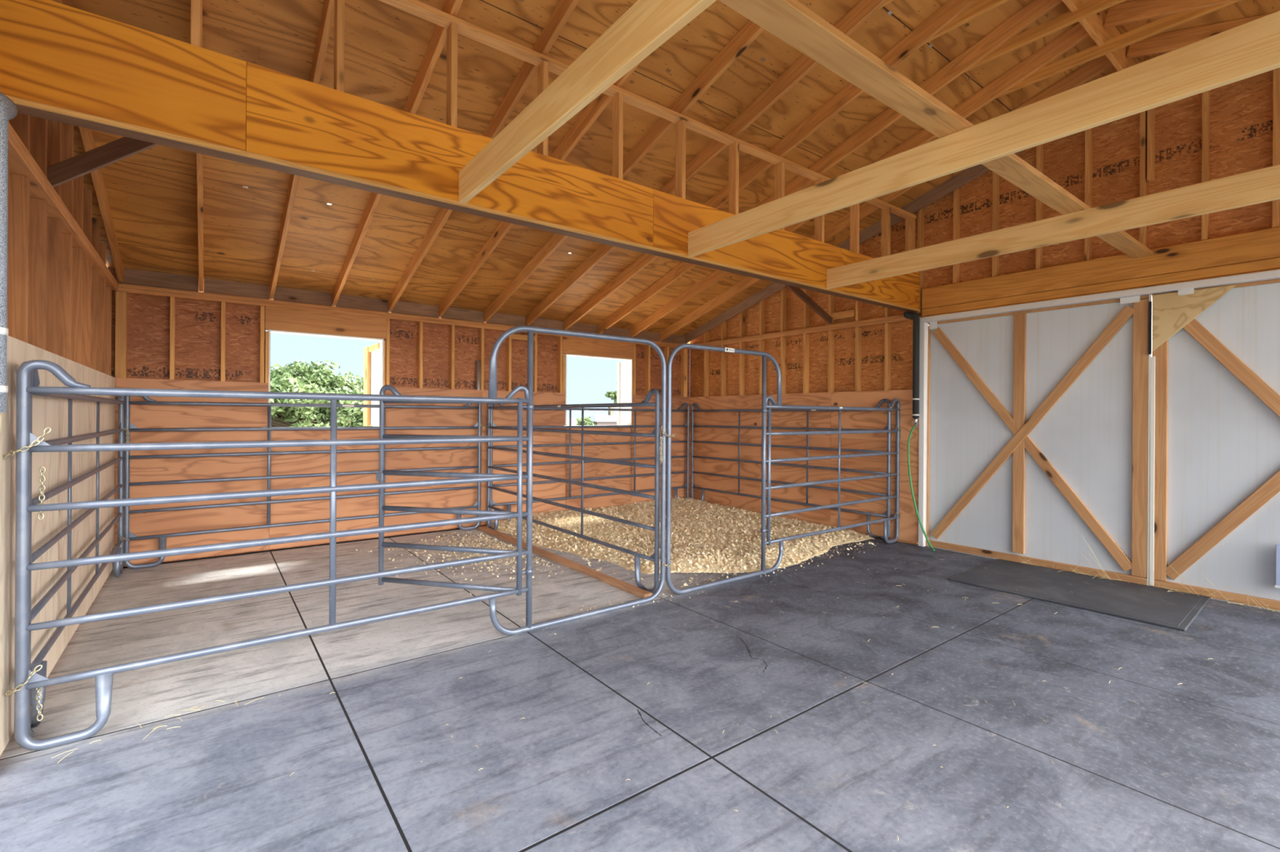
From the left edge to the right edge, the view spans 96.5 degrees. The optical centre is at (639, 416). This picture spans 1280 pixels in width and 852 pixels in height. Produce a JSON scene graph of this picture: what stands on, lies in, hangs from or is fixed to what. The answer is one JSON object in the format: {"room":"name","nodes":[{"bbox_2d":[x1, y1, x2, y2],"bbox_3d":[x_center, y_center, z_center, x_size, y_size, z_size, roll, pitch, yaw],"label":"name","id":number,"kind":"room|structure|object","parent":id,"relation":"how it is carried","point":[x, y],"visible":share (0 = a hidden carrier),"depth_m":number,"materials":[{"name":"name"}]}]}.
{"room":"farm building","nodes":[
{"label":"farm building","id":0,"kind":"room"},
{"bbox_2d":[0,112,117,755],"bbox_3d":[-2.612,-0.811,2.209,0.141,4.690,8.283,0,0,-37],"label":"wall","id":1,"kind":"structure","parent":0,"point":[60,284],"depth_m":3.32,"materials":[{"name":"brown wood"}]},
{"bbox_2d":[0,91,17,434],"bbox_3d":[-2.381,-0.570,2.101,0.101,1.301,0.191,0,0,-37],"label":"insulated pipe","id":2,"kind":"object","parent":1,"relation":"attached to","point":[8,109],"visible":1,"depth_m":2.08,"materials":[{"name":"white"}]},
{"bbox_2d":[51,0,124,282],"bbox_3d":[-3.306,-2.174,3.274,0.038,1.964,6.446,0,0,-37],"label":"rafter","id":3,"kind":"object","parent":1,"relation":"on","point":[86,135],"visible":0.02,"depth_m":4.56,"materials":[{"name":"brown wood"}]},
{"bbox_2d":[1062,0,1140,71],"bbox_3d":[1.582,-3.000,2.906,7.334,0.260,0.036,0,0,-37],"label":"board","id":4,"kind":"object","parent":3,"relation":"attached to","point":[1093,24],"visible":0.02,"depth_m":4.37,"materials":[{"name":"brown wood"}]},
{"bbox_2d":[1103,0,1241,27],"bbox_3d":[4.847,-2.433,2.670,0.038,1.346,4.286,0,0,-37],"label":"rafter","id":5,"kind":"object","parent":4,"relation":"attached to","point":[1135,11],"visible":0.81,"depth_m":4.16,"materials":[{"name":"brown wood"}]},
{"bbox_2d":[995,0,1239,98],"bbox_3d":[3.573,-2.838,4.418,0.037,0.088,1.760,0,0,-37],"label":"tie","id":6,"kind":"object","parent":5,"relation":"attached to","point":[1170,21],"visible":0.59,"depth_m":4.33,"materials":[{"name":"brown wood"}]},
{"bbox_2d":[1126,13,1271,58],"bbox_3d":[5.335,-2.430,3.040,0.038,1.346,4.286,0,0,-37],"label":"rafter","id":7,"kind":"object","parent":4,"relation":"attached to","point":[1166,42],"visible":0.57,"depth_m":4.49,"materials":[{"name":"brown wood"}]},
{"bbox_2d":[47,137,157,187],"bbox_3d":[-3.036,-1.580,3.363,0.723,0.620,0.037,0,0,-37],"label":"brace","id":8,"kind":"object","parent":1,"relation":"on","point":[72,168],"visible":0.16,"depth_m":3.27,"materials":[{"name":"brown wood"}]},
{"bbox_2d":[0,0,919,311],"bbox_3d":[0.310,-1.482,4.541,7.378,0.456,0.134,0,0,-37],"label":"beam","id":9,"kind":"structure","parent":1,"relation":"on","point":[60,62],"depth_m":2.98,"materials":[{"name":"orange wood"}]},
{"bbox_2d":[190,0,916,257],"bbox_3d":[0.312,-2.052,4.567,7.349,0.684,0.089,0,0,-37],"label":"wall","id":10,"kind":"structure","parent":9,"relation":"on","point":[454,25],"depth_m":4.18,"materials":[{"name":"brown wood"}]},
{"bbox_2d":[458,0,716,204],"bbox_3d":[0.144,-1.356,1.821,0.038,0.190,4.002,0,0,-37],"label":"joist","id":11,"kind":"object","parent":9,"relation":"attached to","point":[646,24],"visible":1,"depth_m":2.29,"materials":[{"name":"beige wood"}]},
{"bbox_2d":[688,10,1279,257],"bbox_3d":[1.600,-1.347,2.926,0.038,0.190,4.002,0,0,-37],"label":"joist","id":12,"kind":"object","parent":9,"relation":"attached to","point":[1251,48],"visible":1,"depth_m":2.61,"materials":[{"name":"beige wood"}]},
{"bbox_2d":[718,0,1152,258],"bbox_3d":[1.643,-1.461,2.947,7.155,0.036,0.142,0,0,-37],"label":"board","id":13,"kind":"object","parent":12,"relation":"on","point":[791,21],"visible":0.83,"depth_m":2.48,"materials":[{"name":"brown wood"}]},
{"bbox_2d":[826,164,1279,288],"bbox_3d":[3.053,-1.338,4.029,0.038,0.190,4.002,0,0,-37],"label":"joist","id":14,"kind":"object","parent":9,"relation":"attached to","point":[1260,185],"visible":1,"depth_m":3.96,"materials":[{"name":"brown wood"}]},
{"bbox_2d":[107,266,689,567],"bbox_3d":[-2.115,0.060,7.733,7.569,2.954,0.112,0,0,-37],"label":"wall","id":15,"kind":"structure","parent":0,"point":[166,334],"depth_m":6.68,"materials":[{"name":"brown wood"}]},
{"bbox_2d":[195,0,203,292],"bbox_3d":[-2.815,-2.171,3.646,0.038,1.964,6.446,0,0,-37],"label":"rafter","id":16,"kind":"object","parent":15,"relation":"on","point":[199,157],"visible":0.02,"depth_m":4.72,"materials":[{"name":"brown wood"}]},
{"bbox_2d":[269,0,333,300],"bbox_3d":[-2.327,-2.168,4.016,0.038,1.964,6.446,0,0,-37],"label":"rafter","id":17,"kind":"object","parent":15,"relation":"on","point":[327,15],"visible":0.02,"depth_m":4.54,"materials":[{"name":"brown wood"}]},
{"bbox_2d":[267,329,383,403],"bbox_3d":[-3.607,-0.399,6.611,1.170,1.082,0.139,0,0,-37],"label":"window","id":18,"kind":"structure","parent":15,"relation":"in","point":[381,340],"depth_m":6.64,"materials":[{"name":"white"}]},
{"bbox_2d":[363,342,379,426],"bbox_3d":[-3.436,-0.393,7.337,0.052,1.040,0.800,0,0,-37],"label":"window shutter","id":19,"kind":"object","parent":18,"relation":"attached to","point":[371,353],"visible":0.88,"depth_m":7.42,"materials":[{"name":"yellow wood"}]},
{"bbox_2d":[332,0,462,306],"bbox_3d":[-1.839,-2.165,4.386,0.038,1.964,6.446,0,0,-37],"label":"rafter","id":20,"kind":"object","parent":15,"relation":"on","point":[438,39],"visible":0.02,"depth_m":4.05,"materials":[{"name":"brown wood"}]},
{"bbox_2d":[475,360,480,390],"bbox_3d":[-2.175,-0.281,7.686,0.062,0.935,0.064,0,0,-37],"label":"pipe offcut","id":21,"kind":"object","parent":15,"relation":"attached to","point":[477,362],"visible":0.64,"depth_m":7.66,"materials":[{"name":"brown wood"}]},
{"bbox_2d":[387,0,579,312],"bbox_3d":[-1.351,-2.162,4.757,0.038,1.964,6.446,0,0,-37],"label":"rafter","id":22,"kind":"object","parent":15,"relation":"on","point":[564,9],"visible":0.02,"depth_m":4.24,"materials":[{"name":"brown wood"}]},
{"bbox_2d":[438,61,641,318],"bbox_3d":[-0.863,-2.159,5.127,0.038,1.964,6.446,0,0,-37],"label":"rafter","id":23,"kind":"object","parent":15,"relation":"on","point":[597,106],"visible":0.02,"depth_m":4.88,"materials":[{"name":"brown wood"}]},
{"bbox_2d":[562,353,632,425],"bbox_3d":[-0.653,-0.380,8.853,1.221,1.084,0.139,0,0,-37],"label":"window","id":24,"kind":"structure","parent":15,"relation":"in","point":[629,362],"depth_m":9.17,"materials":[{"name":"white"}]},
{"bbox_2d":[617,361,626,425],"bbox_3d":[-0.290,-0.372,9.385,0.032,1.040,0.260,0,0,-37],"label":"window shutter","id":25,"kind":"object","parent":24,"relation":"attached to","point":[621,366],"visible":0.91,"depth_m":9.41,"materials":[{"name":"white"}]},
{"bbox_2d":[484,19,764,323],"bbox_3d":[-0.375,-2.156,5.497,0.038,1.964,6.446,0,0,-37],"label":"rafter","id":26,"kind":"object","parent":15,"relation":"on","point":[745,36],"visible":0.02,"depth_m":4.71,"materials":[{"name":"brown wood"}]},
{"bbox_2d":[525,0,888,325],"bbox_3d":[0.113,-2.153,5.867,0.038,1.964,6.446,0,0,-37],"label":"rafter","id":27,"kind":"object","parent":15,"relation":"on","point":[863,10],"visible":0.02,"depth_m":4.83,"materials":[{"name":"brown wood"}]},
{"bbox_2d":[878,0,893,9],"bbox_3d":[2.109,-2.847,3.307,0.037,0.088,1.760,0,0,-37],"label":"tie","id":28,"kind":"object","parent":27,"relation":"attached to","point":[888,1],"visible":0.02,"depth_m":3.88,"materials":[{"name":"brown wood"}]},
{"bbox_2d":[563,0,978,329],"bbox_3d":[0.601,-2.150,6.238,0.038,1.964,6.446,0,0,-37],"label":"rafter","id":29,"kind":"object","parent":15,"relation":"on","point":[951,10],"visible":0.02,"depth_m":5.00,"materials":[{"name":"brown wood"}]},
{"bbox_2d":[924,0,1008,44],"bbox_3d":[2.597,-2.844,3.677,0.037,0.088,1.760,0,0,-37],"label":"tie","id":30,"kind":"object","parent":29,"relation":"attached to","point":[980,7],"visible":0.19,"depth_m":4.00,"materials":[{"name":"brown wood"}]},
{"bbox_2d":[597,0,1062,333],"bbox_3d":[1.089,-2.147,6.608,0.038,1.964,6.446,0,0,-37],"label":"rafter","id":31,"kind":"object","parent":15,"relation":"on","point":[1034,10],"visible":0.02,"depth_m":5.09,"materials":[{"name":"brown wood"}]},
{"bbox_2d":[964,0,1124,72],"bbox_3d":[3.085,-2.841,4.047,0.037,0.088,1.760,0,0,-37],"label":"tie","id":32,"kind":"object","parent":31,"relation":"attached to","point":[1091,7],"visible":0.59,"depth_m":4.16,"materials":[{"name":"brown wood"}]},
{"bbox_2d":[630,22,1089,337],"bbox_3d":[1.577,-2.144,6.978,0.038,1.964,6.446,0,0,-37],"label":"rafter","id":33,"kind":"object","parent":15,"relation":"on","point":[1077,33],"visible":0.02,"depth_m":5.06,"materials":[{"name":"brown wood"}]},
{"bbox_2d":[659,54,1113,342],"bbox_3d":[2.064,-2.141,7.348,0.038,1.964,6.446,0,0,-37],"label":"rafter","id":34,"kind":"object","parent":15,"relation":"on","point":[1095,67],"visible":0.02,"depth_m":6.61,"materials":[{"name":"brown wood"}]},
{"bbox_2d":[0,524,1279,851],"bbox_3d":[0.544,1.573,2.889,9.574,0.141,11.333,0,0,-37],"label":"floor","id":35,"kind":"structure","parent":0,"point":[1193,765],"depth_m":2.82,"materials":[{"name":"concrete"}]},
{"bbox_2d":[21,361,124,737],"bbox_3d":[-3.808,0.608,3.955,0.071,1.729,3.543,0,0,-37],"label":"fence","id":36,"kind":"object","parent":35,"relation":"on","point":[117,567],"visible":0.67,"depth_m":3.38,"materials":[{"name":"grey metal"}]},
{"bbox_2d":[37,466,45,519],"bbox_3d":[-2.713,0.348,2.590,0.022,0.242,0.025,0,0,17],"label":"chain","id":37,"kind":"object","parent":36,"relation":"hanging from","point":[42,473],"visible":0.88,"depth_m":2.59,"materials":[{"name":"gold metal"}]},
{"bbox_2d":[115,422,128,451],"bbox_3d":[-4.852,0.195,5.360,0.094,0.263,0.044,0,0,-37],"label":"chain","id":38,"kind":"object","parent":36,"relation":"attached to","point":[127,432],"visible":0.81,"depth_m":5.38,"materials":[{"name":"gold metal"}]},
{"bbox_2d":[123,395,481,568],"bbox_3d":[-3.503,0.610,6.489,3.511,1.727,0.043,0,0,-37],"label":"fence","id":39,"kind":"object","parent":35,"relation":"on","point":[131,428],"visible":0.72,"depth_m":6.12,"materials":[{"name":"grey metal"}]},
{"bbox_2d":[13,325,666,751],"bbox_3d":[-1.510,0.429,3.932,3.666,2.117,0.906,0,0,-37],"label":"gate","id":40,"kind":"object","parent":35,"relation":"on","point":[104,676],"visible":1,"depth_m":3.14,"materials":[{"name":"grey metal"}]},
{"bbox_2d":[4,664,42,696],"bbox_3d":[-2.678,1.149,2.480,0.118,0.114,0.031,0,0,-28],"label":"chain","id":41,"kind":"object","parent":40,"relation":"hanging from","point":[35,670],"visible":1,"depth_m":2.48,"materials":[{"name":"gold metal"}]},
{"bbox_2d":[35,687,43,721],"bbox_3d":[-2.696,1.284,2.564,0.023,0.170,0.022,0,0,4],"label":"chain","id":42,"kind":"object","parent":41,"relation":"hanging from","point":[39,711],"visible":0.92,"depth_m":2.56,"materials":[{"name":"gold metal"}]},
{"bbox_2d":[3,426,51,460],"bbox_3d":[-2.674,0.119,2.482,0.159,0.143,0.045,0,0,-30],"label":"chain","id":43,"kind":"object","parent":40,"relation":"hanging from","point":[28,447],"visible":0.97,"depth_m":2.48,"materials":[{"name":"gold metal"}]},
{"bbox_2d":[478,526,652,598],"bbox_3d":[-1.008,1.475,6.114,0.086,0.038,3.550,0,0,-37],"label":"curb","id":44,"kind":"object","parent":35,"relation":"on","point":[624,586],"visible":0.8,"depth_m":5.54,"materials":[{"name":"brown wood"}]},
{"bbox_2d":[486,388,660,594],"bbox_3d":[-0.927,0.625,6.153,0.071,1.729,3.563,0,0,-38],"label":"fence","id":45,"kind":"object","parent":35,"relation":"on","point":[655,433],"visible":0.78,"depth_m":5.43,"materials":[{"name":"grey metal"}]},
{"bbox_2d":[489,403,689,525],"bbox_3d":[-0.588,0.627,8.702,3.571,1.727,0.043,0,0,-37],"label":"fence","id":46,"kind":"object","parent":35,"relation":"on","point":[570,426],"visible":0.59,"depth_m":8.54,"materials":[{"name":"grey metal"}]},
{"bbox_2d":[355,497,883,635],"bbox_3d":[-0.063,1.437,6.622,5.281,0.168,4.103,0,0,-37],"label":"wood shavings","id":47,"kind":"object","parent":35,"relation":"on","point":[706,537],"visible":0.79,"depth_m":6.88},
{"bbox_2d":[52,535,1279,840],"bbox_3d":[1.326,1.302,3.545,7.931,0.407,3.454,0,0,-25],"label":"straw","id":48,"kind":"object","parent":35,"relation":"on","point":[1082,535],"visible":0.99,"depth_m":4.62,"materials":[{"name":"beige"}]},
{"bbox_2d":[665,343,899,594],"bbox_3d":[1.462,0.447,6.093,3.651,2.117,0.756,0,0,-37],"label":"gate","id":49,"kind":"object","parent":35,"relation":"on","point":[766,401],"visible":1,"depth_m":5.51,"materials":[{"name":"grey metal"}]},
{"bbox_2d":[662,563,672,567],"bbox_3d":[0.229,1.215,4.677,0.120,0.042,0.023,0,0,-37],"label":"chain","id":50,"kind":"object","parent":49,"relation":"attached to","point":[662,563],"visible":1,"depth_m":4.67,"materials":[{"name":"gold metal"}]},
{"bbox_2d":[661,425,675,437],"bbox_3d":[0.234,0.126,4.679,0.141,0.101,0.036,0,0,-37],"label":"chain","id":51,"kind":"object","parent":49,"relation":"attached to","point":[664,433],"visible":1,"depth_m":4.65,"materials":[{"name":"gold metal"}]},
{"bbox_2d":[659,436,662,463],"bbox_3d":[0.171,0.276,4.654,0.023,0.222,0.020,0,0,11],"label":"chain","id":52,"kind":"object","parent":51,"relation":"hanging from","point":[660,437],"visible":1,"depth_m":4.65,"materials":[{"name":"gold metal"}]},
{"bbox_2d":[690,399,891,540],"bbox_3d":[1.957,0.643,8.342,0.061,1.729,3.563,0,0,-37],"label":"fence","id":53,"kind":"object","parent":35,"relation":"on","point":[887,513],"visible":0.82,"depth_m":7.89,"materials":[{"name":"grey metal"}]},
{"bbox_2d":[907,425,934,551],"bbox_3d":[3.252,0.797,6.599,0.048,1.444,0.356,0,0,-27],"label":"garden hose","id":54,"kind":"object","parent":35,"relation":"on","point":[914,426],"visible":1,"depth_m":6.69,"materials":[{"name":"green rubber"}]},
{"bbox_2d":[948,559,1210,631],"bbox_3d":[3.823,1.514,5.042,1.200,0.018,1.600,0,0,-39],"label":"rubber mat","id":55,"kind":"object","parent":35,"relation":"on","point":[1155,606],"visible":1,"depth_m":4.89,"materials":[{"name":"grey rubber"}]},
{"bbox_2d":[62,0,1279,343],"bbox_3d":[0.899,-2.224,3.779,8.069,1.912,10.950,0,0,-37],"label":"ceiling","id":56,"kind":"structure","parent":0,"point":[151,193],"depth_m":4.82,"materials":[{"name":"brown wood"}]},
{"bbox_2d":[688,67,1279,544],"bbox_3d":[3.343,-0.774,6.728,0.120,4.690,8.283,0,0,-37],"label":"wall","id":57,"kind":"structure","parent":0,"point":[863,358],"depth_m":6.96,"materials":[{"name":"brown wood"}]},
{"bbox_2d":[785,284,832,324],"bbox_3d":[2.045,-1.561,7.281,1.343,0.644,0.037,0,0,-37],"label":"brace","id":58,"kind":"object","parent":57,"relation":"attached to","point":[802,295],"visible":0.58,"depth_m":7.39,"materials":[{"name":"brown wood"}]},
{"bbox_2d":[684,149,1025,343],"bbox_3d":[2.513,-2.138,7.689,0.038,1.964,6.446,0,0,-37],"label":"rafter","id":59,"kind":"object","parent":57,"relation":"on","point":[971,173],"visible":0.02,"depth_m":7.10,"materials":[{"name":"brown wood"}]},
{"bbox_2d":[903,311,919,425],"bbox_3d":[3.186,-0.567,6.715,0.088,1.332,0.189,0,0,-37],"label":"pipe","id":60,"kind":"object","parent":57,"relation":"attached to","point":[916,319],"visible":1,"depth_m":6.65,"materials":[{"name":"grey plastic"}]},
{"bbox_2d":[926,294,1151,586],"bbox_3d":[3.964,0.214,5.899,0.058,2.620,1.979,0,0,-37],"label":"door","id":61,"kind":"structure","parent":57,"relation":"in","point":[1038,420],"depth_m":5.76,"materials":[{"name":"white paint"}]},
{"bbox_2d":[918,269,1279,546],"bbox_3d":[4.512,0.190,5.127,0.110,2.675,4.012,0,0,-37],"label":"trim","id":62,"kind":"structure","parent":57,"relation":"attached to","point":[1271,274],"depth_m":6.09,"materials":[{"name":"white paint"}]},
{"bbox_2d":[921,226,1279,316],"bbox_3d":[4.548,-1.325,5.133,0.092,0.320,4.000,0,0,-37],"label":"beam","id":63,"kind":"structure","parent":57,"relation":"attached to","point":[1255,251],"depth_m":5.27,"materials":[{"name":"brown wood"}]},
{"bbox_2d":[1148,278,1279,610],"bbox_3d":[5.142,0.218,4.317,0.094,2.613,1.980,0,0,-37],"label":"door","id":64,"kind":"structure","parent":57,"relation":"in","point":[1215,510],"depth_m":4.78,"materials":[{"name":"white wood"}]},
{"label":"outside","id":65,"kind":"structure","parent":0,"visible":0},
{"bbox_2d":[274,418,579,427],"bbox_3d":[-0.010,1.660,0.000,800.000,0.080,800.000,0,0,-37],"label":"ground","id":66,"kind":"structure","parent":65,"point":[574,421],"depth_m":147.32,"materials":[{"name":"beige soil"}]},
{"bbox_2d":[270,360,376,427],"bbox_3d":[-16.613,-0.586,27.803,11.039,4.469,8.205,0,0,-28],"label":"bush","id":67,"kind":"object","parent":66,"relation":"on","point":[318,379],"visible":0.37,"depth_m":26.65,"materials":[{"name":"green plant"}]},
{"bbox_2d":[566,416,595,425],"bbox_3d":[-5.278,0.984,43.871,5.632,1.938,3.469,0,0,-42],"label":"round bush","id":68,"kind":"object","parent":66,"relation":"on","point":[586,420],"visible":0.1,"depth_m":43.43,"materials":[{"name":"green plant"}]},
{"bbox_2d":[587,407,617,425],"bbox_3d":[-3.332,0.315,58.982,5.000,2.650,3.400,0,0,-37],"label":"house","id":69,"kind":"structure","parent":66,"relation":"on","point":[611,419],"depth_m":57.64,"materials":[{"name":"grey"}]},
{"bbox_2d":[608,407,613,415],"bbox_3d":[-3.004,-0.483,59.259,0.450,1.050,0.450,0,0,-37],"label":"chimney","id":70,"kind":"object","parent":69,"relation":"attached to","point":[610,412],"depth_m":59.10,"materials":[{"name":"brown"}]},
{"bbox_2d":[604,382,617,403],"bbox_3d":[0.526,-1.364,36.687,6.639,6.177,4.033,0,0,-37],"label":"oak tree","id":71,"kind":"object","parent":66,"relation":"on","point":[611,394],"visible":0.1,"depth_m":35.01,"materials":[{"name":"green plant"}]},
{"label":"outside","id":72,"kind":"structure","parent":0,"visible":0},
{"bbox_2d":[566,407,617,418],"bbox_3d":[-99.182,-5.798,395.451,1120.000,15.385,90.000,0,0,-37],"label":"hills","id":73,"kind":"structure","parent":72,"point":[575,414],"depth_m":418.41,"materials":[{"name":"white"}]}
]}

